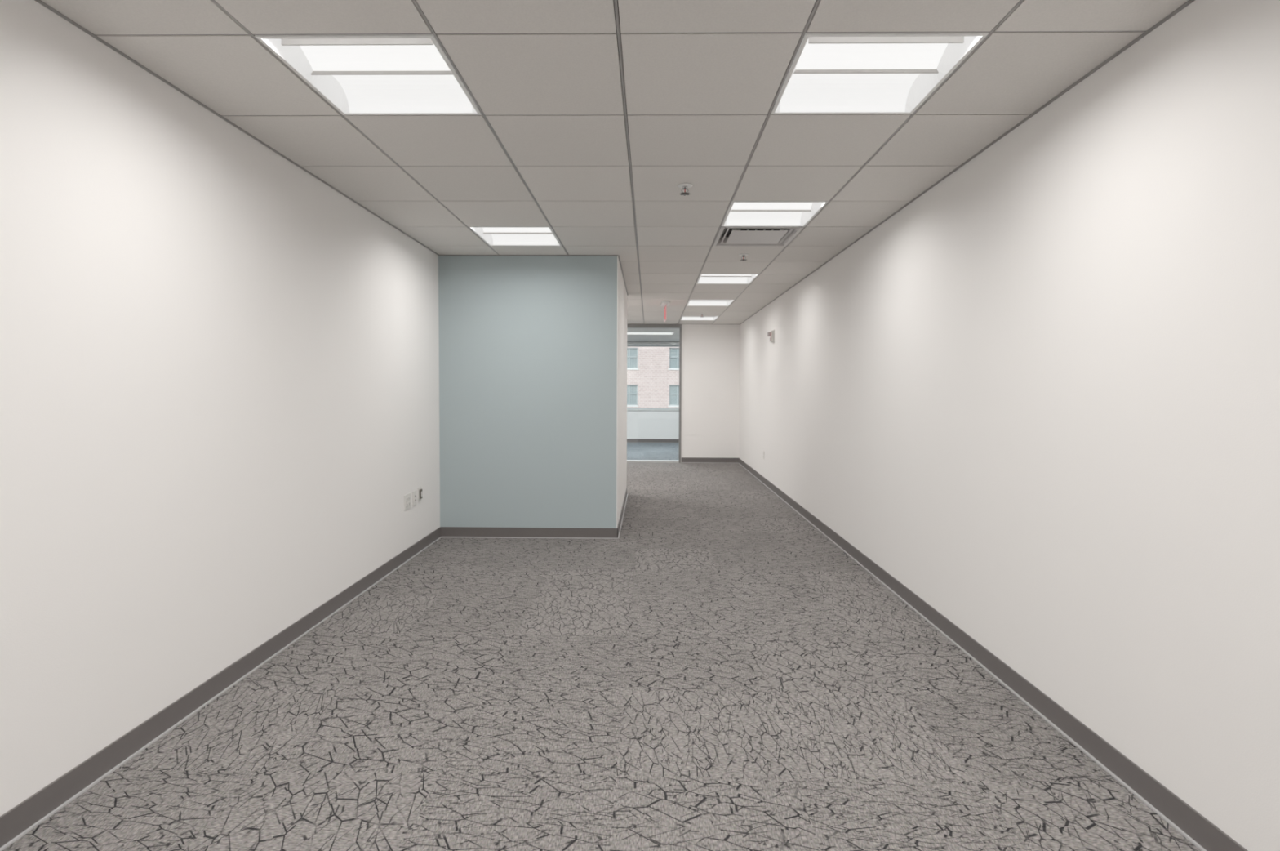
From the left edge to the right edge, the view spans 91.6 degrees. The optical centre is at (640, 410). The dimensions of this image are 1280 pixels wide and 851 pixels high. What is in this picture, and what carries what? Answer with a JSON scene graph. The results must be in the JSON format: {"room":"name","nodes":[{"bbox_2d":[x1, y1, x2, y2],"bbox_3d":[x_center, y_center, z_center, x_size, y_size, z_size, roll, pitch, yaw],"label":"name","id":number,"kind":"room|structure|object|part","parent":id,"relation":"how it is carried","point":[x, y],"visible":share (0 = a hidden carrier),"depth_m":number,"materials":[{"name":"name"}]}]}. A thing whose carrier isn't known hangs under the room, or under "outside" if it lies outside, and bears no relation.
{"room":"empty office space","nodes":[
{"label":"empty office space","id":0,"kind":"room"},
{"bbox_2d":[0,0,439,815],"bbox_3d":[-1.858,-0.147,3.945,0.100,2.656,14.638,0,2,1],"label":"wall","id":1,"kind":"structure","parent":0,"point":[220,366],"depth_m":2.39,"materials":[{"name":"paint"}]},
{"bbox_2d":[0,487,627,850],"bbox_3d":[-1.016,1.138,3.978,1.596,0.092,14.638,0,2,1],"label":"baseboard","id":2,"kind":"structure","parent":1,"relation":"attached to","point":[17,821],"depth_m":2.62,"materials":[{"name":"rubber"}]},
{"bbox_2d":[404,492,410,510],"bbox_3d":[-1.795,0.697,4.793,0.010,0.115,0.116,0,2,1],"label":"electrical outlet","id":3,"kind":"object","parent":1,"relation":"attached to","point":[406,497],"visible":1,"depth_m":4.78,"materials":[{"name":"white plastic"}]},
{"bbox_2d":[412,489,416,506],"bbox_3d":[-1.792,0.692,4.938,0.012,0.115,0.070,0,2,1],"label":"outlet","id":4,"kind":"object","parent":1,"relation":"attached to","point":[414,493],"visible":1,"depth_m":4.92,"materials":[{"name":"white plastic"}]},
{"bbox_2d":[417,485,422,501],"bbox_3d":[-1.786,0.673,5.048,0.021,0.115,0.070,0,2,1],"label":"junction box","id":5,"kind":"object","parent":1,"relation":"attached to","point":[420,490],"visible":1,"depth_m":5.03,"materials":[{"name":"white plastic"}]},
{"bbox_2d":[438,255,617,528],"bbox_3d":[-0.997,-0.116,5.554,1.577,2.489,0.100,0,2,1],"label":"wall accent","id":6,"kind":"structure","parent":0,"point":[528,344],"depth_m":5.50,"materials":[{"name":"paint"}]},
{"bbox_2d":[2,442,1200,850],"bbox_3d":[-0.271,1.165,6.050,5.500,0.100,18.998,0,2,1],"label":"floor","id":7,"kind":"structure","parent":0,"point":[717,673],"depth_m":2.46,"materials":[{"name":"carpet"}]},
{"bbox_2d":[626,324,681,462],"bbox_3d":[-0.180,-0.315,11.290,1.818,2.490,0.140,0,2,1],"label":"door frame","id":8,"kind":"structure","parent":7,"relation":"on","point":[628,326],"depth_m":11.20,"materials":[{"name":"metal"}]},
{"bbox_2d":[40,0,1188,324],"bbox_3d":[-0.061,-1.314,3.880,3.484,0.016,14.629,0,2,1],"label":"ceiling","id":9,"kind":"structure","parent":0,"point":[535,91],"depth_m":2.67,"materials":[{"name":"tile"}]},
{"bbox_2d":[254,34,481,115],"bbox_3d":[-0.984,-1.301,2.367,0.596,0.090,0.596,0,2,1],"label":"recessed light","id":10,"kind":"object","parent":9,"relation":"in","point":[385,74],"visible":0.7,"depth_m":2.36,"materials":[{"name":"white plastic"}]},
{"bbox_2d":[468,226,561,245],"bbox_3d":[-0.949,-1.386,4.805,0.596,0.090,0.596,0,2,1],"label":"recessed light","id":11,"kind":"object","parent":9,"relation":"in","point":[491,235],"visible":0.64,"depth_m":5.04,"materials":[{"name":"white plastic"}]},
{"bbox_2d":[34,0,1195,324],"bbox_3d":[-0.061,-1.302,3.879,3.484,0.005,14.638,0,2,1],"label":"ceiling trim","id":12,"kind":"structure","parent":9,"relation":"attached to","point":[1189,2],"depth_m":2.65,"materials":[{"name":"grey metal"}]},
{"bbox_2d":[95,0,1146,324],"bbox_3d":[-0.061,-1.321,3.879,3.484,0.029,14.660,0,2,1],"label":"grid","id":13,"kind":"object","parent":9,"relation":"attached to","point":[804,32],"depth_m":2.38,"materials":[{"name":"grey metal"}]},
{"bbox_2d":[660,300,670,321],"bbox_3d":[0.330,-1.338,8.404,0.110,0.250,0.320,0,2,-2],"label":"exit sign","id":14,"kind":"object","parent":9,"relation":"hanging from","point":[664,304],"visible":1,"depth_m":8.28,"materials":[{"name":"red plastic"}]},
{"bbox_3d":[0.330,-1.316,8.405,0.008,0.205,0.310,0,2,-2],"label":"edge lit panel","id":15,"kind":"part","parent":14,"relation":"part of","materials":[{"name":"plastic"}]},
{"bbox_2d":[677,182,692,195],"bbox_3d":[0.253,-1.268,3.571,0.087,0.050,0.087,0,2,1],"label":"sprinkler head","id":16,"kind":"object","parent":9,"relation":"attached to","point":[684,186],"visible":1,"depth_m":3.56},
{"bbox_2d":[680,315,719,319],"bbox_3d":[0.959,-1.570,10.266,0.596,0.090,0.596,0,2,1],"label":"recessed light","id":17,"kind":"object","parent":9,"relation":"in","point":[682,317],"visible":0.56,"depth_m":10.54,"materials":[{"name":"white plastic"}]},
{"bbox_2d":[686,299,734,306],"bbox_3d":[0.933,-1.506,8.437,0.596,0.090,0.596,0,2,1],"label":"recessed light","id":18,"kind":"object","parent":9,"relation":"in","point":[691,302],"visible":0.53,"depth_m":8.71,"materials":[{"name":"white plastic"}]},
{"bbox_2d":[696,273,759,284],"bbox_3d":[0.907,-1.442,6.608,0.596,0.090,0.596,0,2,1],"label":"recessed light","id":19,"kind":"object","parent":9,"relation":"in","point":[704,278],"visible":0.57,"depth_m":6.87,"materials":[{"name":"white plastic"}]},
{"bbox_2d":[738,253,748,261],"bbox_3d":[0.889,-1.329,5.391,0.087,0.050,0.087,0,2,1],"label":"sprinkler head","id":20,"kind":"object","parent":9,"relation":"attached to","point":[743,255],"visible":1,"depth_m":5.38},
{"bbox_2d":[713,226,804,246],"bbox_3d":[0.880,-1.361,4.780,0.596,0.064,0.596,0,2,1],"label":"air diffuser","id":21,"kind":"object","parent":9,"relation":"in","point":[726,236],"depth_m":4.77,"materials":[{"name":"white metal"}]},
{"bbox_2d":[721,200,828,226],"bbox_3d":[0.872,-1.356,4.170,0.596,0.090,0.596,0,2,1],"label":"recessed light","id":22,"kind":"object","parent":9,"relation":"in","point":[740,213],"visible":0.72,"depth_m":4.39,"materials":[{"name":"white plastic"}]},
{"bbox_2d":[770,32,988,114],"bbox_3d":[0.846,-1.292,2.341,0.596,0.090,0.596,0,2,1],"label":"recessed light","id":23,"kind":"object","parent":9,"relation":"in","point":[834,73],"visible":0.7,"depth_m":2.34,"materials":[{"name":"white plastic"}]},
{"bbox_2d":[616,255,617,528],"bbox_3d":[-0.209,-0.156,5.491,0.008,2.399,0.006,0,2,1],"label":"bead","id":24,"kind":"object","parent":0,"point":[617,255],"depth_m":5.49},
{"bbox_2d":[617,257,627,525],"bbox_3d":[-0.980,-0.155,6.659,1.579,2.489,2.309,0,2,1],"label":"wall","id":25,"kind":"structure","parent":0,"point":[622,294],"depth_m":6.38,"materials":[{"name":"white paint"}]},
{"bbox_2d":[626,341,679,439],"bbox_3d":[-0.129,-0.546,15.494,5.500,2.656,0.200,0,2,1],"label":"wall","id":26,"kind":"structure","parent":0,"point":[641,424],"depth_m":15.42,"materials":[{"name":"paint"}]},
{"bbox_2d":[626,438,678,442],"bbox_3d":[-0.136,0.739,15.431,5.300,0.092,0.017,0,2,1],"label":"baseboard","id":27,"kind":"structure","parent":26,"relation":"attached to","point":[628,440],"depth_m":15.43,"materials":[{"name":"rubber"}]},
{"bbox_2d":[626,342,679,345],"bbox_3d":[0.074,-1.645,15.307,4.540,0.075,0.080,0,2,1],"label":"roller blind","id":28,"kind":"object","parent":26,"relation":"attached to","point":[628,343],"visible":0.31,"depth_m":15.28,"materials":[{"name":"grey fabric"}]},
{"bbox_2d":[626,345,679,409],"bbox_3d":[0.072,-0.834,15.461,4.600,1.636,0.080,0,2,1],"label":"window","id":29,"kind":"structure","parent":26,"relation":"in","point":[627,345],"depth_m":15.44,"materials":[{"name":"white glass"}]},
{"bbox_2d":[626,408,679,410],"bbox_3d":[0.067,-0.024,15.414,4.660,0.020,0.090,0,2,1],"label":"window sill","id":30,"kind":"structure","parent":26,"relation":"attached to","point":[627,409],"depth_m":15.37,"materials":[{"name":"white ceramic"}]},
{"bbox_2d":[626,328,679,341],"bbox_3d":[-0.154,-1.647,13.324,5.300,0.016,4.060,0,2,1],"label":"ceiling","id":31,"kind":"structure","parent":0,"point":[675,337],"depth_m":13.74,"materials":[{"name":"tile"}]},
{"bbox_2d":[626,332,674,334],"bbox_3d":[0.084,-1.674,13.104,1.206,0.090,0.596,0,2,1],"label":"recessed light","id":32,"kind":"object","parent":31,"relation":"in","point":[628,333],"visible":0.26,"depth_m":13.38,"materials":[{"name":"white plastic"}]},
{"bbox_2d":[643,323,740,462],"bbox_3d":[-0.189,-0.398,11.287,5.500,2.656,0.100,0,2,1],"label":"wall","id":33,"kind":"structure","parent":0,"point":[711,353],"depth_m":11.22,"materials":[{"name":"paint"}]},
{"bbox_2d":[681,457,738,462],"bbox_3d":[0.033,0.886,11.270,3.484,0.092,0.017,0,2,1],"label":"baseboard","id":34,"kind":"structure","parent":33,"relation":"attached to","point":[684,460],"depth_m":11.25,"materials":[{"name":"rubber"}]},
{"bbox_2d":[738,0,1279,850],"bbox_3d":[1.726,-0.130,3.895,0.100,2.656,14.638,0,2,1],"label":"wall","id":35,"kind":"structure","parent":0,"point":[1040,395],"depth_m":2.25,"materials":[{"name":"paint"}]},
{"bbox_2d":[767,329,774,343],"bbox_3d":[1.698,-0.972,8.148,0.086,0.170,0.120,0,2,1],"label":"fire alarm strobe","id":36,"kind":"object","parent":35,"relation":"attached to","point":[771,333],"visible":1,"depth_m":8.10,"materials":[{"name":"white plastic"}]},
{"bbox_2d":[738,457,1248,850],"bbox_3d":[1.662,1.151,3.941,0.017,0.092,14.638,0,2,1],"label":"baseboard","id":37,"kind":"structure","parent":35,"relation":"attached to","point":[1199,830],"depth_m":2.43,"materials":[{"name":"rubber"}]},
{"label":"outside","id":38,"kind":"structure","parent":0,"visible":0},
{"bbox_3d":[1.069,7.675,78.511,160.000,0.200,123.600,0,2,1],"label":"ground","id":39,"kind":"structure","parent":38,"visible":0},
{"bbox_2d":[626,346,679,408],"bbox_3d":[-0.863,-2.117,50.849,43.100,21.300,6.250,0,2,1],"label":"brick building","id":40,"kind":"structure","parent":39,"relation":"on","point":[652,372],"depth_m":47.96,"materials":[{"name":"pink brick"}]}
]}

